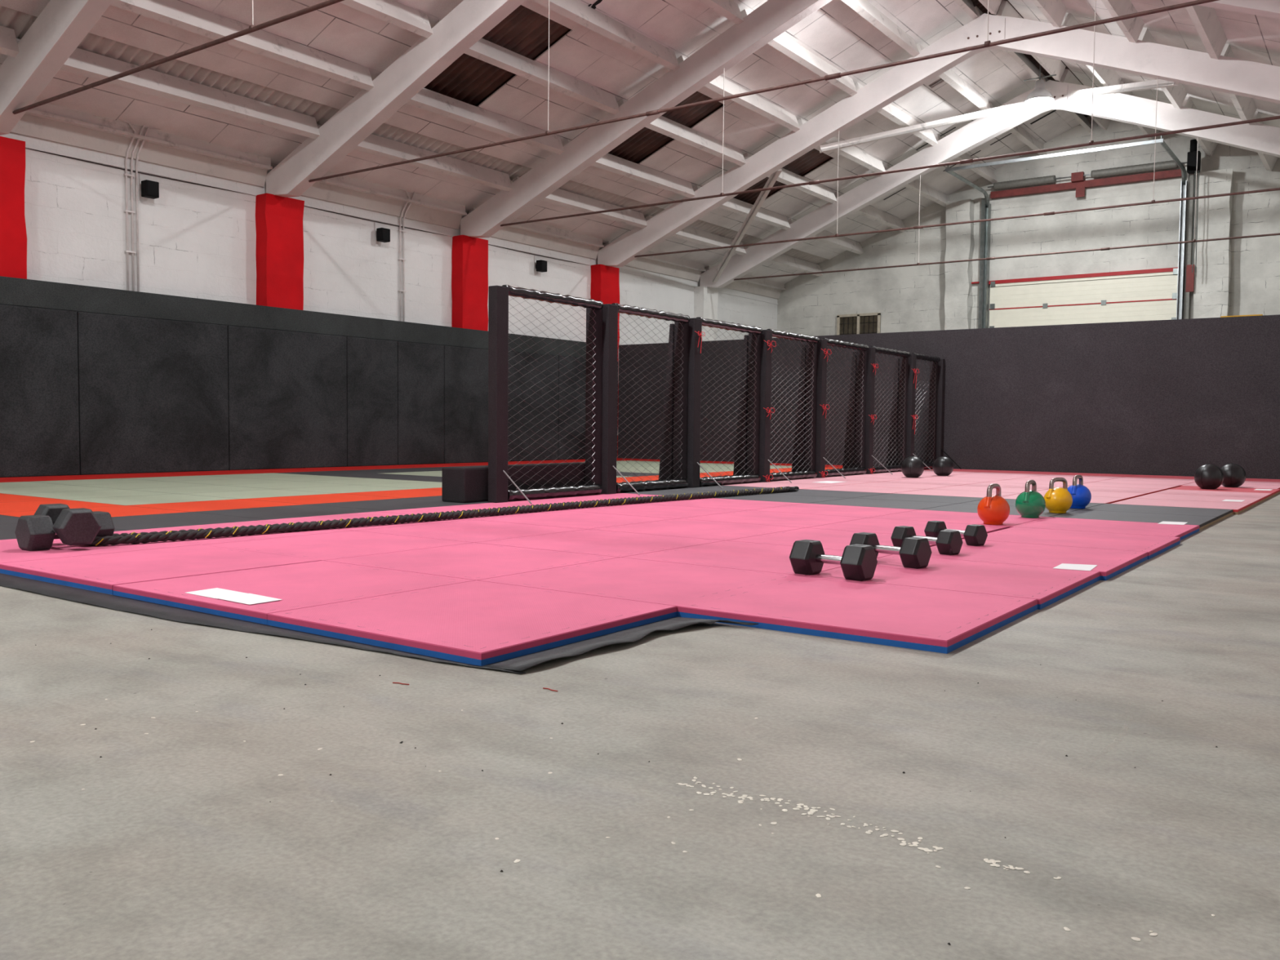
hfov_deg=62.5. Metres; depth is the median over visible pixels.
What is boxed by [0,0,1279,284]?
ceiling
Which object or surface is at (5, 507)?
mat
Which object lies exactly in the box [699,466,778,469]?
mat
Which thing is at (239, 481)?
mat
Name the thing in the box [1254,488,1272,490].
paper sheet
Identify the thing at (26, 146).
trim
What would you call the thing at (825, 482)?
paper sheet
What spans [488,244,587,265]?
cable
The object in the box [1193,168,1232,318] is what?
pilaster
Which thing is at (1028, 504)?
kettlebell
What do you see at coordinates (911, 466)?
medicine ball
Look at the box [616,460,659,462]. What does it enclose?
mat
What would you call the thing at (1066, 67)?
ceiling
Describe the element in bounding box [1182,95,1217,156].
purlin
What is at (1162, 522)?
paper sheet
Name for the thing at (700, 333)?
bow
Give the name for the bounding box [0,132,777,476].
wall
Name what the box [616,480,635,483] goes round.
mat
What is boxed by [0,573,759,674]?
floor mat underlay
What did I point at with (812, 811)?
paint splatter
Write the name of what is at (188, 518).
mat
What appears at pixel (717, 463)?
mat
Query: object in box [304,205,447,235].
cable
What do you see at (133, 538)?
rope
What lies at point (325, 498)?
mat
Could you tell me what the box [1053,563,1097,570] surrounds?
paper sheet
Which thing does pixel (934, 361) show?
mesh fence
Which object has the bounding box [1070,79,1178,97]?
brace
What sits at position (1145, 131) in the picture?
purlin
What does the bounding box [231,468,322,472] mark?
mat
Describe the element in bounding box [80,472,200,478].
mat
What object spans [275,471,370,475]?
mat
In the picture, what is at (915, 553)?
dumbbell
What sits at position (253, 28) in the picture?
rod
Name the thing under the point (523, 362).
pad
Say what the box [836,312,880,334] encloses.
window
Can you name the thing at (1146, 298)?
door
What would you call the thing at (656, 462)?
mat
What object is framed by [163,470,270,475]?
mat
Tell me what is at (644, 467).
mat
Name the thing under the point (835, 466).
mat
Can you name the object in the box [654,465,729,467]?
mat
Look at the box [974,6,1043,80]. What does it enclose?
purlin
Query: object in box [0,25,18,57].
purlin
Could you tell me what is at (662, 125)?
purlin
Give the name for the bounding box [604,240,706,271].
beam
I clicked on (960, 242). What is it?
pilaster
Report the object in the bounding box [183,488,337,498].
mat
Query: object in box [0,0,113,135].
roof frame
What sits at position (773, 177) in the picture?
brace
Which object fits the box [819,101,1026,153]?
brace
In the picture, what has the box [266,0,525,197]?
roof frame
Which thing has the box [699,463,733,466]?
mat
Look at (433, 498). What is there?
mat
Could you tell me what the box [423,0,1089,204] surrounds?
skylight
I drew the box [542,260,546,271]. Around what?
grille
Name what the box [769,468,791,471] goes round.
mat
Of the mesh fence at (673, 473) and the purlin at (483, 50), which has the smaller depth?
the mesh fence at (673, 473)
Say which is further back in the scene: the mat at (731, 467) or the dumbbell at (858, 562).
the mat at (731, 467)
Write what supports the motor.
attached to the door track
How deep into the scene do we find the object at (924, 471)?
15.75 m
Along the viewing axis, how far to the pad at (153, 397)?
13.20 m
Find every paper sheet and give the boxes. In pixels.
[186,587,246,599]
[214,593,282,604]
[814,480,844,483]
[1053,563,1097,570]
[1157,521,1186,524]
[1222,499,1244,502]
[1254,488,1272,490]
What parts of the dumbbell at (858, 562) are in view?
handle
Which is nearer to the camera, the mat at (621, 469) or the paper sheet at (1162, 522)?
the paper sheet at (1162, 522)
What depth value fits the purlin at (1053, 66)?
18.42 m
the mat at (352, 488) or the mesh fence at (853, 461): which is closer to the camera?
the mat at (352, 488)
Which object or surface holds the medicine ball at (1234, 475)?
on the mat at (476, 622)
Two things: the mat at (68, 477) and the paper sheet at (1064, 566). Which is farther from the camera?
the mat at (68, 477)
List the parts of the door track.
post, cross rail, post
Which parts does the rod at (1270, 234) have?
rod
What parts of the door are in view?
panel, panel, panel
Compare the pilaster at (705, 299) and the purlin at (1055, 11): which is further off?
the pilaster at (705, 299)
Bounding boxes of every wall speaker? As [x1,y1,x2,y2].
[113,163,159,199]
[357,214,390,242]
[524,249,546,272]
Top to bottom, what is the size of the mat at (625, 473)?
0.040 m
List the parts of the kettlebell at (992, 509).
handle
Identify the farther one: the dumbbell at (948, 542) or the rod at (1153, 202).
the rod at (1153, 202)
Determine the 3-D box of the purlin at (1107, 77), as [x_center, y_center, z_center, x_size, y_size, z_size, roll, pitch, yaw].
[7.405,-6.942,17.271,0.195,0.288,3.570,3,4,36]
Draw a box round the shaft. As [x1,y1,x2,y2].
[987,160,1186,199]
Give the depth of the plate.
21.23 m
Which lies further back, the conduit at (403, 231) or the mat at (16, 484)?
the conduit at (403, 231)
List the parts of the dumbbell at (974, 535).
handle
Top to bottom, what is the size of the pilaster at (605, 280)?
3.850 m
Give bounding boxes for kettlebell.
[977,483,1009,524]
[1015,480,1045,518]
[1044,477,1072,513]
[1067,475,1091,508]
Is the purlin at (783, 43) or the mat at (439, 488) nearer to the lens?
the mat at (439, 488)
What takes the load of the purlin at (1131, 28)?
attached to the roof frame at (1255, 80)
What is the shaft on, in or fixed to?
attached to the wall at (907, 298)
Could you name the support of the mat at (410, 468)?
on the floor at (174, 846)
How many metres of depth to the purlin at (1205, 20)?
13.62 m
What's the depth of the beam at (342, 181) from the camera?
16.42 m
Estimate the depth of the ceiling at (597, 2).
21.61 m
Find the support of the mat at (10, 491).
on the floor at (174, 846)
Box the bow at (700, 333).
[695,331,705,353]
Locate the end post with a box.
[935,358,961,469]
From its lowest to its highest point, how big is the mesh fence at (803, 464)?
1.813 m
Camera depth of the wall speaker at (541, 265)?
19.38 m
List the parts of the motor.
motor, chain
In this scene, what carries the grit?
on the floor at (174, 846)
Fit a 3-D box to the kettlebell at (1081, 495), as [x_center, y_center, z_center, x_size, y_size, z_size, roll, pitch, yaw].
[3.627,0.096,8.733,0.209,0.278,0.218,3,4,41]
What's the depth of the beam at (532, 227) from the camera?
19.65 m
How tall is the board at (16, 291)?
0.310 m
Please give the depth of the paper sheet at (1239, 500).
9.86 m
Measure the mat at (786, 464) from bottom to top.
0.040 m
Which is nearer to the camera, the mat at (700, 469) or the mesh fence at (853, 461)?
the mesh fence at (853, 461)
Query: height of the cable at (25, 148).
0.030 m
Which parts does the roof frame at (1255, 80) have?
ridge plate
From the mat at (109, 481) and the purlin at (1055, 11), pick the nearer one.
the mat at (109, 481)
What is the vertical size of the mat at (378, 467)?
0.040 m
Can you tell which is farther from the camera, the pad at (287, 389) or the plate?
the plate
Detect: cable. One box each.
[25,147,251,195]
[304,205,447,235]
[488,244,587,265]
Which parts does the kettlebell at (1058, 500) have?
handle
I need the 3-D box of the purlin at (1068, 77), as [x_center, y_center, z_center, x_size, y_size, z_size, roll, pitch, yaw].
[8.859,-7.500,20.883,0.177,0.280,3.630,3,4,36]
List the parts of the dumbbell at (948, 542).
handle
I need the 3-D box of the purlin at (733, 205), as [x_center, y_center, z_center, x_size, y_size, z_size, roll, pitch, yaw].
[2.100,-5.438,21.146,0.195,0.288,3.570,3,4,36]
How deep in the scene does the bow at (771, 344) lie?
12.36 m
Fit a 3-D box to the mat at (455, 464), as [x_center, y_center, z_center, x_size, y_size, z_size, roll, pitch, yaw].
[-2.698,-0.238,17.189,0.998,0.040,1.018,3,4,36]
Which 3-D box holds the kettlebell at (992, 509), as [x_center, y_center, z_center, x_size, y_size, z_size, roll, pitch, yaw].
[2.412,0.163,7.188,0.209,0.278,0.218,3,4,43]
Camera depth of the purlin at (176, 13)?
11.98 m
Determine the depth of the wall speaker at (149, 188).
13.28 m
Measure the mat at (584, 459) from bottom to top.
0.040 m
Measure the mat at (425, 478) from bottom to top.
0.040 m
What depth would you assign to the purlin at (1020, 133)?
21.97 m
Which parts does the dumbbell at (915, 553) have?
handle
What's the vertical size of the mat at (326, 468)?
0.040 m
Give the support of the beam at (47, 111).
attached to the roof frame at (470, 20)
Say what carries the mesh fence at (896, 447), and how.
on the mat
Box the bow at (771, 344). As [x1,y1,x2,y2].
[764,340,776,351]
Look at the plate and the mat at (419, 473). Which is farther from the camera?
the plate
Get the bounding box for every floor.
[0,493,1279,959]
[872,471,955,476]
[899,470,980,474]
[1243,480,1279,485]
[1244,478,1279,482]
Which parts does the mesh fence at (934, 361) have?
post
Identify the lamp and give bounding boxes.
[1023,64,1056,107]
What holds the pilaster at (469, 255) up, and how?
attached to the wall at (196, 241)
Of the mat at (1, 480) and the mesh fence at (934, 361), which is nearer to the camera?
the mat at (1, 480)
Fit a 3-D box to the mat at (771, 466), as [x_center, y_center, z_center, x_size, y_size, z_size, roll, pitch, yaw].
[2.179,-0.203,17.428,0.948,0.040,1.048,3,4,36]
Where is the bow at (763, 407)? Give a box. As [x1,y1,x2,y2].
[763,407,774,419]
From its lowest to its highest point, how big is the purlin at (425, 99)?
0.288 m
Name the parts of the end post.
post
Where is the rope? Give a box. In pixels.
[90,486,799,546]
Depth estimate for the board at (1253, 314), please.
15.00 m
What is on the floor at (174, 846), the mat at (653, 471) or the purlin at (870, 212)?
the mat at (653, 471)
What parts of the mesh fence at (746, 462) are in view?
post, brace rod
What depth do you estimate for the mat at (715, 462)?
19.23 m
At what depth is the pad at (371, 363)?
16.06 m
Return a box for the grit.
[35,629,1217,944]
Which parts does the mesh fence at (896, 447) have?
post, brace rod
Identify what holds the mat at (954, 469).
on the floor at (174, 846)
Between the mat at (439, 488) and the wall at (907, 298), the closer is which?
the mat at (439, 488)
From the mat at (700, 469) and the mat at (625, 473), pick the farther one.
the mat at (700, 469)
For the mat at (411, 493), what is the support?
on the floor at (174, 846)
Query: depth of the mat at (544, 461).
18.77 m
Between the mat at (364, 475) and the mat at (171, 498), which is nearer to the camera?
the mat at (171, 498)
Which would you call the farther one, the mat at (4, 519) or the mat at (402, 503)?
the mat at (402, 503)
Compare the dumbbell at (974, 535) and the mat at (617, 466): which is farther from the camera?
the mat at (617, 466)
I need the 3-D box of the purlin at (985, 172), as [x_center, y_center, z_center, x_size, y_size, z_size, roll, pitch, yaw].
[6.920,-6.766,22.308,0.195,0.288,3.630,3,4,36]
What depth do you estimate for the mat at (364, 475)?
13.03 m
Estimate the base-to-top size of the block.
0.290 m
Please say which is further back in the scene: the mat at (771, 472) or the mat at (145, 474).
the mat at (771, 472)
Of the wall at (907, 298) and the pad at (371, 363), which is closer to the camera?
the pad at (371, 363)
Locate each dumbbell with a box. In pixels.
[14,511,115,551]
[34,503,102,545]
[789,539,877,581]
[849,532,931,568]
[890,525,963,555]
[924,520,987,546]
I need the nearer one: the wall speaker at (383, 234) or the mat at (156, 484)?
the mat at (156, 484)
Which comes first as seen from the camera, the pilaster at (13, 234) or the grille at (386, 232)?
the pilaster at (13, 234)
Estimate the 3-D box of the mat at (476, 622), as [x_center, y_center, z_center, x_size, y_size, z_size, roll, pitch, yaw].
[2.649,0.189,9.851,5.045,0.040,14.786,3,4,36]
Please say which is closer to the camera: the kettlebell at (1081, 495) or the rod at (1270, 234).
the kettlebell at (1081, 495)
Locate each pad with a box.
[0,304,79,477]
[76,311,228,475]
[227,325,346,470]
[346,336,397,466]
[396,341,444,465]
[444,345,488,463]
[507,351,558,461]
[558,355,617,459]
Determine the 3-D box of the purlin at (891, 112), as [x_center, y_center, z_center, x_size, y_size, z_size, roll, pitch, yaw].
[4.705,-6.630,19.223,0.195,0.288,3.570,3,4,36]
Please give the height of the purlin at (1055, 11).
0.288 m
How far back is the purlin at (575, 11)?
13.93 m
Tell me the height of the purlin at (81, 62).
0.288 m
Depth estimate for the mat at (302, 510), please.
7.65 m
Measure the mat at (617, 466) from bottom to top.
0.040 m
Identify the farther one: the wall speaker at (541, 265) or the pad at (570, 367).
the pad at (570, 367)
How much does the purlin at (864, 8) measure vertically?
0.288 m
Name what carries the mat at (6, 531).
on the floor at (174, 846)
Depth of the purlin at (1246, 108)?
16.70 m
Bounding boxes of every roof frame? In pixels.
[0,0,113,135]
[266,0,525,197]
[460,0,1279,237]
[597,13,1279,266]
[699,80,1279,288]
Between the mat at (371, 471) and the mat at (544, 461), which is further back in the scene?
the mat at (544, 461)
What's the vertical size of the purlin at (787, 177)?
0.288 m
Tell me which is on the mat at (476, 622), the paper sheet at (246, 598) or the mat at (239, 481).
the paper sheet at (246, 598)
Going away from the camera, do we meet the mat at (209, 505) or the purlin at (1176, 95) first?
the mat at (209, 505)
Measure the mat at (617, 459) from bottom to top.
0.040 m
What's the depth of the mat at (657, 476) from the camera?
13.61 m
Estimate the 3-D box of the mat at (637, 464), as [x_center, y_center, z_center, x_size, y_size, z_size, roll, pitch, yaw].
[0.038,-0.237,17.701,0.948,0.040,0.998,3,4,36]
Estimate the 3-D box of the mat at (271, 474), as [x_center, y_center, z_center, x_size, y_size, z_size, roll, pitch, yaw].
[-4.610,-0.035,12.855,0.948,0.040,0.998,3,4,36]
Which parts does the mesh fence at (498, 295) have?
post, brace rod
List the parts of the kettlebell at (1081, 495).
handle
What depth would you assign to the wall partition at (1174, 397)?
16.23 m
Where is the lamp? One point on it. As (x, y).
(1039, 97)
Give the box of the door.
[971,266,1185,328]
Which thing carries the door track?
attached to the wall at (907, 298)
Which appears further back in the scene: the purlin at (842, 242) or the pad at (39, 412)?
the purlin at (842, 242)
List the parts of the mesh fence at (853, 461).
post, brace rod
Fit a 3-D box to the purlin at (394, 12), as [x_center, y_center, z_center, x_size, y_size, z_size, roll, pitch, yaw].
[-3.618,-5.433,11.320,0.195,0.288,3.570,3,4,36]
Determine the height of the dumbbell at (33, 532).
0.170 m
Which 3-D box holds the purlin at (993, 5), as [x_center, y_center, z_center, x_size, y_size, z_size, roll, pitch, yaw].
[4.447,-7.229,14.738,0.177,0.280,3.570,3,4,36]
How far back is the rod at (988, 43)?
9.89 m
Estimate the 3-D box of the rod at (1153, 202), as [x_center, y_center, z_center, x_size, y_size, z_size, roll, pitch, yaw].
[5.372,-5.147,16.488,13.440,2.206,0.052,3,4,36]
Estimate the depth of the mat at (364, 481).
11.71 m
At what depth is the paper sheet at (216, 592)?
3.97 m
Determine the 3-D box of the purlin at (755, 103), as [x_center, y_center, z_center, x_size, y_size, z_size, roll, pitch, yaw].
[1.651,-6.103,16.796,0.195,0.288,3.570,3,4,36]
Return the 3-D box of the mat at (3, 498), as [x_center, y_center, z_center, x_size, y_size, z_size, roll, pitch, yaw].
[-5.389,0.179,8.515,0.948,0.040,0.968,3,4,36]
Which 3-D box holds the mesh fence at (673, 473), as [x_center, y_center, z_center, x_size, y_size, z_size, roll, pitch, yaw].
[0.124,-0.797,10.521,0.428,1.813,1.504,2,3,25]
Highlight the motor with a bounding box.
[1186,138,1200,272]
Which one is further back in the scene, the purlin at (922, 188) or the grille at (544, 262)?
the purlin at (922, 188)
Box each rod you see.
[12,0,344,114]
[308,0,1218,182]
[500,0,1279,226]
[634,79,1279,257]
[733,137,1279,280]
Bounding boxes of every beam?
[25,100,272,169]
[316,172,466,215]
[468,208,604,247]
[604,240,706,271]
[704,265,786,289]
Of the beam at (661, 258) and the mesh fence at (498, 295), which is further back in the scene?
the beam at (661, 258)
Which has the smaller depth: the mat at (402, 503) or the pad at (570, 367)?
the mat at (402, 503)
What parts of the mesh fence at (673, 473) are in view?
post, brace rod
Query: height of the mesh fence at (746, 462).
1.813 m
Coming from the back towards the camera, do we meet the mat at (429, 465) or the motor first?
the motor
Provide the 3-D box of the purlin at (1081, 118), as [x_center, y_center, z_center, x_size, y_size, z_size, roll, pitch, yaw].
[8.553,-7.514,21.103,0.177,0.280,3.630,3,4,36]
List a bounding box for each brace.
[711,168,782,282]
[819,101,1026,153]
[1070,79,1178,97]
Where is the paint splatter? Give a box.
[30,698,1214,941]
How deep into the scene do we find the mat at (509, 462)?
17.93 m
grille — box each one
[147,181,158,196]
[382,228,390,240]
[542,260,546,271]
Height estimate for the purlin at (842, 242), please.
0.288 m
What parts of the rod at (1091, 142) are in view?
rod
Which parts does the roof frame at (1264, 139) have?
ridge plate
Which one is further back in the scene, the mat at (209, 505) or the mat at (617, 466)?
the mat at (617, 466)
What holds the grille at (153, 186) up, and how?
attached to the wall speaker at (149, 188)
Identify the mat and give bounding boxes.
[0,470,1279,666]
[0,475,115,481]
[0,479,22,482]
[0,481,70,488]
[0,484,119,494]
[0,493,60,502]
[0,499,120,512]
[0,505,186,517]
[0,515,18,524]
[0,523,124,540]
[10,488,173,499]
[32,478,162,484]
[68,493,236,505]
[72,481,213,488]
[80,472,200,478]
[111,511,268,530]
[127,475,242,481]
[127,498,304,511]
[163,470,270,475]
[173,478,295,484]
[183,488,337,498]
[193,504,385,519]
[203,472,319,478]
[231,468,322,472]
[244,493,399,504]
[256,475,364,481]
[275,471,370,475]
[279,484,415,493]
[289,466,375,471]
[306,478,423,484]
[312,497,478,511]
[321,473,418,478]
[337,469,426,473]
[337,488,441,497]
[341,465,423,469]
[362,481,441,488]
[379,475,441,481]
[384,471,441,475]
[386,463,470,467]
[386,467,441,471]
[408,495,558,503]
[423,487,441,489]
[431,462,511,466]
[480,461,548,464]
[521,460,585,462]
[558,458,619,461]
[616,457,651,460]
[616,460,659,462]
[616,462,659,466]
[616,465,642,467]
[616,468,658,471]
[616,471,658,476]
[616,476,658,481]
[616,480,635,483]
[617,466,659,470]
[627,470,712,473]
[638,459,659,461]
[638,462,711,463]
[640,475,722,477]
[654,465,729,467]
[699,460,733,463]
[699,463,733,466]
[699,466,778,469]
[699,468,733,471]
[699,471,733,475]
[717,462,779,464]
[721,471,788,473]
[732,465,791,468]
[769,463,829,466]
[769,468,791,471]
[784,466,842,469]
[825,465,873,467]
[924,468,999,472]
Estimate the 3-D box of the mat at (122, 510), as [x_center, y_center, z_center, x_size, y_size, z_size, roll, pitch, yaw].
[-3.865,0.249,7.424,0.899,0.040,0.968,3,4,36]
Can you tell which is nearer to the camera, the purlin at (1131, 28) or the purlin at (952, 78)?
the purlin at (1131, 28)
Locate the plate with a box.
[1185,264,1194,292]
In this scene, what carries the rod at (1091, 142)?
attached to the roof frame at (772, 18)
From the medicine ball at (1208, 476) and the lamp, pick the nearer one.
the medicine ball at (1208, 476)
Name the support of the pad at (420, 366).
attached to the board at (16, 291)
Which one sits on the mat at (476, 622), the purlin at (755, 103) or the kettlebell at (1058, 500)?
the kettlebell at (1058, 500)
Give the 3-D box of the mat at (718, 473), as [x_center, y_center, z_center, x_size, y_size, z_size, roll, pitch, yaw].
[1.162,-0.059,14.426,0.899,0.040,1.018,3,4,36]
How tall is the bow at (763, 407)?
0.142 m
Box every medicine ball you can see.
[901,456,924,477]
[932,456,953,475]
[1194,463,1223,488]
[1220,463,1246,487]
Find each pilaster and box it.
[0,136,26,477]
[255,193,304,469]
[451,235,488,463]
[590,264,619,457]
[693,285,718,341]
[943,199,974,329]
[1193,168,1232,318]
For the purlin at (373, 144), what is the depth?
15.76 m
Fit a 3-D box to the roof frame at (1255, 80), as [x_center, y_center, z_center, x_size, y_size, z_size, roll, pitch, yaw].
[5.366,-5.575,16.452,15.120,3.289,0.235,3,4,36]
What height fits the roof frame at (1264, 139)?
3.289 m
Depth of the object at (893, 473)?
14.99 m
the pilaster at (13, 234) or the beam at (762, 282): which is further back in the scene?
the beam at (762, 282)
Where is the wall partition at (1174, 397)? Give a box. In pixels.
[617,314,1279,479]
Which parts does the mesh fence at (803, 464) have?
post, brace rod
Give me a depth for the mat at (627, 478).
12.92 m
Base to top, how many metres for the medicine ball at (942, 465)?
0.267 m
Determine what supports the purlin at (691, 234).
attached to the roof frame at (1255, 80)
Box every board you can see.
[0,275,586,358]
[1220,314,1262,317]
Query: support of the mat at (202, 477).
on the floor at (174, 846)
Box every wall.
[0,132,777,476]
[777,115,1279,336]
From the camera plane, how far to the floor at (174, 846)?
2.00 m
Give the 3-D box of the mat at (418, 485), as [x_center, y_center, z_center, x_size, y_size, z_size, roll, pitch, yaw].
[-2.294,0.072,11.197,0.948,0.040,0.998,3,4,36]
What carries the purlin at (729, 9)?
attached to the roof frame at (772, 18)
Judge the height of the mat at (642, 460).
0.040 m
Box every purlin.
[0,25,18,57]
[59,48,319,139]
[110,0,373,90]
[339,0,432,38]
[353,133,512,191]
[376,72,564,154]
[434,19,619,114]
[512,176,647,228]
[532,0,679,71]
[563,138,695,198]
[617,98,746,166]
[644,215,746,255]
[676,55,799,132]
[692,184,790,230]
[697,0,743,25]
[740,8,857,96]
[742,152,836,203]
[743,245,822,276]
[787,217,863,254]
[797,118,885,175]
[834,191,906,231]
[841,0,919,57]
[854,82,937,146]
[883,163,949,207]
[915,43,991,110]
[934,133,997,183]
[953,0,977,19]
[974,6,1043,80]
[978,0,1001,14]
[989,102,1046,155]
[996,0,1066,80]
[1031,0,1066,27]
[1040,72,1091,132]
[1059,68,1111,130]
[1061,12,1121,93]
[1101,0,1144,43]
[1119,80,1159,140]
[1137,26,1186,108]
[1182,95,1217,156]
[1186,4,1226,59]
[1220,43,1257,124]
[1252,111,1277,171]
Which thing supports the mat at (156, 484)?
on the floor at (174, 846)
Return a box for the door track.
[945,135,1195,328]
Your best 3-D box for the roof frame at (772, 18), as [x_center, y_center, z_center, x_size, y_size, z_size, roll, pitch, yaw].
[3.168,-5.440,13.391,15.120,3.289,0.235,3,4,36]
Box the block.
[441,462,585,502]
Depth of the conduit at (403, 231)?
16.83 m
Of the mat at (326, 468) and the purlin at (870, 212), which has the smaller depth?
the mat at (326, 468)
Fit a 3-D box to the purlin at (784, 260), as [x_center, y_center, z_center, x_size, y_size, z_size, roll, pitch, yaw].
[3.433,-5.170,24.882,0.195,0.288,3.630,3,4,36]
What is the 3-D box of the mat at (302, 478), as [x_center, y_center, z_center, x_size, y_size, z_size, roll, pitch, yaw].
[-3.838,0.001,12.302,0.948,0.040,0.998,3,4,36]
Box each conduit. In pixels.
[116,118,160,291]
[398,187,420,321]
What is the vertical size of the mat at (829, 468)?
0.040 m
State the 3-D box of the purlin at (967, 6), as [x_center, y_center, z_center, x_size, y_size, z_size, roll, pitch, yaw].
[4.141,-7.243,14.957,0.177,0.280,3.570,3,4,36]
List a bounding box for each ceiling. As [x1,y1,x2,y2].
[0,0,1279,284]
[588,0,1056,199]
[1000,0,1083,84]
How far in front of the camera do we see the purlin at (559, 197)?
18.86 m
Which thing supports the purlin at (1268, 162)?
attached to the roof frame at (1264, 139)
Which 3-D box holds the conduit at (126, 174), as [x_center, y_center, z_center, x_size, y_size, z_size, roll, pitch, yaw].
[-6.310,-3.405,13.191,0.223,2.103,0.738,3,4,36]
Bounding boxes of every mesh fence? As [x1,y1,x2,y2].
[488,284,603,504]
[600,302,690,495]
[686,316,762,488]
[758,328,819,483]
[814,337,868,478]
[864,346,910,474]
[906,352,940,471]
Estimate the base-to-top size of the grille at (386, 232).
0.170 m
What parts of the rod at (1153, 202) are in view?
rod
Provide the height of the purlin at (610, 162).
0.288 m
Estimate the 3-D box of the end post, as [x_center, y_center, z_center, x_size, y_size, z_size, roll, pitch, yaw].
[5.029,-1.071,17.085,0.461,1.785,0.105,3,4,39]
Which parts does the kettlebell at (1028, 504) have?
handle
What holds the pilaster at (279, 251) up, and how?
attached to the wall at (196, 241)
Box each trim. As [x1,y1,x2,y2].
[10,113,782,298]
[25,145,777,304]
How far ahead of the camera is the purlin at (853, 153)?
20.27 m

